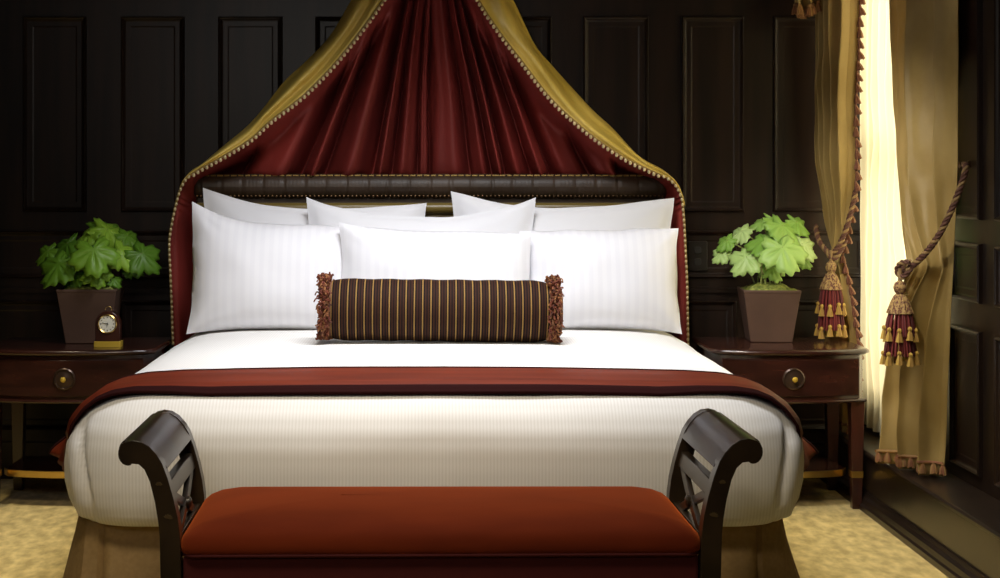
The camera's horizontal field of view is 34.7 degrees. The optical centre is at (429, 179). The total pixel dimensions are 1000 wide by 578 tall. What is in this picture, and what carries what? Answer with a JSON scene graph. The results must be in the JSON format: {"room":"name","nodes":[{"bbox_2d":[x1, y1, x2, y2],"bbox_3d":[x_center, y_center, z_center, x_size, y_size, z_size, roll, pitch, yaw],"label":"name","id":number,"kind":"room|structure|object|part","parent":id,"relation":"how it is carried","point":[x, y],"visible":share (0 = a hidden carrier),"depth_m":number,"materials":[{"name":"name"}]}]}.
{"room":"bedroom","nodes":[
{"label":"bedroom","id":0,"kind":"room"},
{"bbox_2d":[0,0,866,478],"bbox_3d":[-0.425,-0.145,6.641,4.750,2.750,0.117,0,0,0],"label":"wall","id":1,"kind":"structure","parent":0,"point":[107,107],"depth_m":6.60,"materials":[{"name":"brown wood"}]},
{"bbox_2d":[168,0,688,346],"bbox_3d":[-0.004,-0.136,6.417,2.056,2.013,0.364,0,0,0],"label":"canopy","id":2,"kind":"object","parent":1,"relation":"attached to","point":[409,87],"visible":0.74,"depth_m":6.42,"materials":[{"name":"fabric"}]},
{"bbox_3d":[-0.568,-0.217,6.272,0.929,1.736,0.063,0,0,2],"label":"bead trim","id":3,"kind":"part","parent":2,"relation":"part of","materials":[{"name":"gold metal"}]},
{"bbox_3d":[0.581,-0.191,6.274,0.889,1.786,0.061,0,0,-2],"label":"bead trim","id":4,"kind":"part","parent":2,"relation":"part of","materials":[{"name":"gold metal"}]},
{"bbox_2d":[687,241,706,270],"bbox_3d":[1.101,0.313,6.589,0.082,0.124,0.016,0,0,0],"label":"wall outlet","id":5,"kind":"object","parent":1,"relation":"attached to","point":[696,250],"visible":0.97,"depth_m":6.58,"materials":[{"name":"black plastic"}]},
{"bbox_2d":[694,258,700,264],"bbox_3d":[1.101,0.337,6.583,0.028,0.028,0.004,0,0,0],"label":"socket","id":6,"kind":"object","parent":5,"relation":"attached to","point":[697,261],"depth_m":6.58,"materials":[{"name":"black plastic"}]},
{"bbox_2d":[694,247,700,253],"bbox_3d":[1.101,0.289,6.583,0.028,0.028,0.004,0,0,0],"label":"socket","id":7,"kind":"object","parent":5,"relation":"attached to","point":[697,250],"depth_m":6.58,"materials":[{"name":"black plastic"}]},
{"bbox_2d":[0,479,947,577],"bbox_3d":[-0.425,1.270,2.700,4.750,0.080,8.000,0,0,0],"label":"floor","id":8,"kind":"structure","parent":0,"point":[827,538],"depth_m":5.50,"materials":[{"name":"carpet"}]},
{"bbox_2d":[0,337,171,489],"bbox_3d":[-1.350,0.929,6.134,0.658,0.602,0.512,0,0,0],"label":"nightstand","id":9,"kind":"object","parent":8,"relation":"on","point":[33,370],"visible":0.74,"depth_m":5.93,"materials":[{"name":"brown wood"}]},
{"bbox_3d":[-1.633,1.025,5.995,0.052,0.410,0.052,0,0,0],"label":"leg","id":10,"kind":"part","parent":9,"relation":"part of","materials":[{"name":"brown wood"}]},
{"bbox_3d":[-1.633,1.025,6.355,0.052,0.410,0.052,0,0,0],"label":"leg","id":11,"kind":"part","parent":9,"relation":"part of","materials":[{"name":"brown wood"}]},
{"bbox_2d":[7,456,62,470],"bbox_3d":[-1.350,1.105,6.175,0.530,0.014,0.370,0,0,0],"label":"shelf","id":12,"kind":"object","parent":9,"relation":"attached to","point":[22,463],"depth_m":6.18,"materials":[{"name":"brown wood"}]},
{"bbox_3d":[-1.350,0.820,5.939,0.627,0.014,0.069,0,0,0],"label":"moulding","id":13,"kind":"part","parent":9,"relation":"part of","materials":[{"name":"brown wood"}]},
{"bbox_3d":[-1.350,0.733,5.945,0.564,0.138,0.075,0,0,0],"label":"drawer","id":14,"kind":"part","parent":9,"relation":"part of","materials":[{"name":"brown wood"}]},
{"bbox_2d":[36,218,161,343],"bbox_3d":[-1.294,0.388,6.211,0.495,0.479,0.343,0,0,-3],"label":"potted plant","id":15,"kind":"object","parent":9,"relation":"on","point":[103,247],"visible":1,"depth_m":6.13,"materials":[{"name":"green plant"}]},
{"bbox_3d":[-1.318,0.523,6.220,0.229,0.210,0.229,0,0,-3],"label":"pot","id":16,"kind":"part","parent":15,"relation":"part of","materials":[{"name":"brown ceramic"}]},
{"bbox_2d":[94,306,122,347],"bbox_3d":[-1.210,0.551,6.019,0.101,0.153,0.053,0,0,0],"label":"mantel clock","id":17,"kind":"object","parent":9,"relation":"on","point":[108,325],"visible":1,"depth_m":6.00,"materials":[{"name":"brown wood"}]},
{"bbox_2d":[63,174,799,577],"bbox_3d":[0.005,0.603,5.380,2.150,1.255,2.161,0,0,0],"label":"bed","id":18,"kind":"object","parent":8,"relation":"on","point":[97,550],"visible":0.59,"depth_m":6.35,"materials":[{"name":"brown leather"}]},
{"bbox_3d":[0.000,0.064,6.352,1.860,0.007,0.009,0,0,0],"label":"nailhead trim","id":19,"kind":"part","parent":18,"relation":"part of","materials":[{"name":"gold metal"}]},
{"bbox_3d":[0.000,0.545,6.418,1.870,0.970,0.065,0,0,0],"label":"panel","id":20,"kind":"part","parent":18,"relation":"part of","materials":[{"name":"brown leather"}]},
{"bbox_3d":[0.000,0.027,6.405,1.910,0.104,0.110,0,0,0],"label":"headboard","id":21,"kind":"part","parent":18,"relation":"part of","materials":[{"name":"brown leather"}]},
{"bbox_2d":[64,329,803,526],"bbox_3d":[0.012,0.749,5.303,2.066,0.388,2.063,0,0,0],"label":"duvet","id":22,"kind":"object","parent":18,"relation":"on","point":[406,439],"visible":0.49,"depth_m":4.32,"materials":[{"name":"fabric"}]},
{"bbox_2d":[186,202,341,333],"bbox_3d":[-0.579,0.329,6.014,0.657,0.495,0.228,0,0,3],"label":"pillow","id":23,"kind":"object","parent":22,"relation":"on","point":[247,275],"visible":0.81,"depth_m":5.95,"materials":[{"name":"white fabric"}]},
{"bbox_2d":[203,188,426,224],"bbox_3d":[-0.453,0.301,6.246,0.881,0.542,0.154,0,0,3],"label":"pillow","id":24,"kind":"object","parent":22,"relation":"on","point":[221,204],"visible":0.12,"depth_m":6.26,"materials":[{"name":"white fabric"}]},
{"bbox_2d":[306,197,535,233],"bbox_3d":[-0.035,0.318,6.161,0.891,0.506,0.153,0,0,-3],"label":"pillow","id":25,"kind":"object","parent":22,"relation":"on","point":[513,219],"visible":0.18,"depth_m":6.17,"materials":[{"name":"white fabric"}]},
{"bbox_2d":[49,366,818,471],"bbox_3d":[0.012,0.686,4.616,2.331,0.284,0.456,0,0,0],"label":"throw","id":26,"kind":"object","parent":22,"relation":"on","point":[322,380],"visible":0.9,"depth_m":4.47,"materials":[{"name":"fabric"}]},
{"bbox_2d":[339,222,530,280],"bbox_3d":[0.018,0.367,5.940,0.723,0.420,0.217,0,0,3],"label":"pillow","id":27,"kind":"object","parent":22,"relation":"on","point":[367,252],"visible":0.52,"depth_m":5.90,"materials":[{"name":"white fabric"}]},
{"bbox_2d":[313,272,564,342],"bbox_3d":[0.031,0.436,5.500,0.851,0.253,0.261,1,0,0],"label":"bolster","id":28,"kind":"object","parent":22,"relation":"on","point":[350,309],"visible":1,"depth_m":5.41,"materials":[{"name":"fabric"}]},
{"bbox_2d":[451,191,673,230],"bbox_3d":[0.517,0.308,6.246,0.874,0.528,0.159,0,0,4],"label":"pillow","id":29,"kind":"object","parent":22,"relation":"on","point":[653,214],"visible":0.18,"depth_m":6.25,"materials":[{"name":"white fabric"}]},
{"bbox_2d":[519,228,681,333],"bbox_3d":[0.638,0.379,6.012,0.604,0.394,0.223,0,0,1],"label":"pillow","id":30,"kind":"object","parent":22,"relation":"on","point":[613,279],"visible":0.82,"depth_m":5.94,"materials":[{"name":"white fabric"}]},
{"bbox_3d":[0.000,0.333,6.367,1.850,0.475,0.035,0,0,0],"label":"satin panel","id":31,"kind":"part","parent":18,"relation":"part of","materials":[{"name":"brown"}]},
{"bbox_2d":[118,408,762,577],"bbox_3d":[0.022,0.907,3.841,1.460,0.646,0.488,0,0,-1],"label":"bench","id":32,"kind":"object","parent":8,"relation":"on","point":[404,531],"visible":1,"depth_m":3.62,"materials":[{"name":"brown wood"}]},
{"bbox_3d":[-0.629,0.907,3.610,0.142,0.646,0.042,0,0,-1],"label":"arm post","id":33,"kind":"part","parent":32,"relation":"part of","materials":[{"name":"brown wood"}]},
{"bbox_3d":[-0.653,0.621,3.831,0.110,0.072,0.425,0,0,-1],"label":"rail","id":34,"kind":"part","parent":32,"relation":"part of","materials":[{"name":"brown wood"}]},
{"bbox_3d":[-0.637,0.907,4.053,0.142,0.646,0.042,0,0,-1],"label":"arm post","id":35,"kind":"part","parent":32,"relation":"part of","materials":[{"name":"brown wood"}]},
{"bbox_3d":[-0.602,0.706,3.832,0.028,0.036,0.425,0,0,-1],"label":"rail","id":36,"kind":"part","parent":32,"relation":"part of","materials":[{"name":"brown wood"}]},
{"bbox_3d":[-0.584,0.835,3.832,0.021,0.040,0.425,0,0,-1],"label":"rail","id":37,"kind":"part","parent":32,"relation":"part of","materials":[{"name":"brown wood"}]},
{"bbox_3d":[0.022,0.918,3.842,1.166,0.144,0.461,0,0,-1],"label":"seat frame","id":38,"kind":"part","parent":32,"relation":"part of","materials":[{"name":"red fabric"}]},
{"bbox_2d":[181,486,699,554],"bbox_3d":[0.022,0.801,3.841,1.180,0.092,0.487,0,0,-1],"label":"seat cushion","id":39,"kind":"object","parent":32,"relation":"on","point":[404,520],"depth_m":3.64,"materials":[{"name":"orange fabric"}]},
{"bbox_3d":[0.628,0.835,3.853,0.021,0.040,0.425,0,0,-1],"label":"rail","id":40,"kind":"part","parent":32,"relation":"part of","materials":[{"name":"brown wood"}]},
{"bbox_3d":[0.673,0.907,4.075,0.142,0.646,0.042,0,0,-1],"label":"arm post","id":41,"kind":"part","parent":32,"relation":"part of","materials":[{"name":"brown wood"}]},
{"bbox_3d":[0.646,0.706,3.853,0.028,0.036,0.425,0,0,-1],"label":"rail","id":42,"kind":"part","parent":32,"relation":"part of","materials":[{"name":"brown wood"}]},
{"bbox_3d":[0.697,0.621,3.854,0.110,0.072,0.425,0,0,-1],"label":"rail","id":43,"kind":"part","parent":32,"relation":"part of","materials":[{"name":"brown wood"}]},
{"bbox_3d":[0.681,0.907,3.632,0.142,0.646,0.042,0,0,-1],"label":"arm post","id":44,"kind":"part","parent":32,"relation":"part of","materials":[{"name":"brown wood"}]},
{"bbox_2d":[691,337,868,508],"bbox_3d":[1.343,0.929,6.134,0.598,0.602,0.512,0,0,0],"label":"nightstand","id":45,"kind":"object","parent":8,"relation":"on","point":[827,371],"visible":0.69,"depth_m":5.94,"materials":[{"name":"brown wood"}]},
{"bbox_2d":[712,213,816,342],"bbox_3d":[1.310,0.379,6.238,0.410,0.498,0.320,0,0,4],"label":"potted plant","id":46,"kind":"object","parent":45,"relation":"on","point":[769,310],"visible":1,"depth_m":6.18,"materials":[{"name":"green plant"}]},
{"bbox_3d":[1.324,0.526,6.260,0.219,0.204,0.219,0,0,4],"label":"pot","id":47,"kind":"part","parent":46,"relation":"part of","materials":[{"name":"brown ceramic"}]},
{"bbox_3d":[1.343,0.733,5.945,0.508,0.138,0.075,0,0,0],"label":"drawer","id":48,"kind":"part","parent":45,"relation":"part of","materials":[{"name":"brown wood"}]},
{"bbox_2d":[804,456,843,470],"bbox_3d":[1.343,1.105,6.175,0.470,0.014,0.370,0,0,0],"label":"shelf","id":49,"kind":"object","parent":45,"relation":"attached to","point":[817,463],"depth_m":6.18,"materials":[{"name":"brown wood"}]},
{"bbox_3d":[1.343,0.820,5.939,0.567,0.014,0.068,0,0,0],"label":"moulding","id":50,"kind":"part","parent":45,"relation":"part of","materials":[{"name":"brown wood"}]},
{"bbox_3d":[1.596,1.025,6.355,0.052,0.410,0.052,0,0,0],"label":"leg","id":51,"kind":"part","parent":45,"relation":"part of","materials":[{"name":"brown wood"}]},
{"bbox_3d":[1.596,1.025,5.995,0.052,0.410,0.052,0,0,0],"label":"leg","id":52,"kind":"part","parent":45,"relation":"part of","materials":[{"name":"brown wood"}]},
{"bbox_2d":[871,0,999,500],"bbox_3d":[1.867,-0.145,2.700,0.167,2.750,7.800,0,0,0],"label":"wall","id":53,"kind":"structure","parent":0,"point":[972,453],"depth_m":5.26,"materials":[{"name":"brown wood"}]},
{"bbox_2d":[820,426,999,577],"bbox_3d":[1.702,1.122,2.693,0.196,0.216,7.787,0,0,0],"label":"baseboard","id":54,"kind":"structure","parent":53,"relation":"attached to","point":[952,524],"depth_m":5.26,"materials":[{"name":"brown wood"}]},
{"bbox_2d":[879,160,970,366],"bbox_3d":[1.687,0.281,5.375,0.233,0.691,0.319,0,0,-42],"label":"tieback","id":55,"kind":"object","parent":53,"relation":"attached to","point":[904,332],"visible":0.99,"depth_m":5.37,"materials":[{"name":"brown fabric"}]},
{"bbox_3d":[1.589,0.323,5.410,0.013,0.050,0.013,0,0,-23],"label":"tassel cord","id":56,"kind":"part","parent":55,"relation":"part of","materials":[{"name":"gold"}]},
{"bbox_3d":[1.737,-1.160,5.805,0.126,0.032,1.510,0,0,0],"label":"curtain rod","id":57,"kind":"object","parent":53,"relation":"attached to","visible":0},
{"bbox_2d":[814,0,865,433],"bbox_3d":[1.625,-0.070,6.379,0.137,2.161,0.329,0,0,-12],"label":"curtain","id":58,"kind":"object","parent":57,"relation":"hanging from","point":[838,33],"visible":0.71,"depth_m":6.32,"materials":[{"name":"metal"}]},
{"bbox_2d":[791,0,821,18],"bbox_3d":[1.503,-0.876,6.386,0.132,0.467,0.099,0,0,-23],"label":"tassel","id":59,"kind":"object","parent":58,"relation":"attached to","point":[803,9],"visible":1,"depth_m":6.36,"materials":[{"name":"fabric"}]},
{"bbox_2d":[813,189,858,338],"bbox_3d":[1.558,0.327,6.313,0.179,0.586,0.216,0,0,-41],"label":"tieback","id":60,"kind":"object","parent":58,"relation":"attached to","point":[830,307],"visible":1,"depth_m":6.24,"materials":[{"name":"brown fabric"}]},
{"bbox_3d":[1.569,0.300,6.262,0.013,0.050,0.013,0,0,-23],"label":"tassel cord","id":61,"kind":"part","parent":60,"relation":"part of","materials":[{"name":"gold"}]},
{"bbox_3d":[1.673,-0.072,6.311,0.038,2.155,0.147,0,0,-13],"label":"tassel trim","id":62,"kind":"part","parent":58,"relation":"part of","materials":[{"name":"fabric"}]},
{"bbox_2d":[860,0,905,433],"bbox_3d":[1.762,-0.068,6.088,0.059,2.125,0.975,0,0,1],"label":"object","id":63,"kind":"object","parent":57,"relation":"hanging from","point":[882,247],"visible":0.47,"depth_m":6.31,"materials":[{"name":"beige fabric"}]},
{"bbox_2d":[875,0,958,476],"bbox_3d":[1.699,-0.072,5.576,0.208,2.155,0.564,0,0,-11],"label":"curtain","id":64,"kind":"object","parent":57,"relation":"hanging from","point":[924,43],"visible":0.88,"depth_m":5.47,"materials":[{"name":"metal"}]}
]}

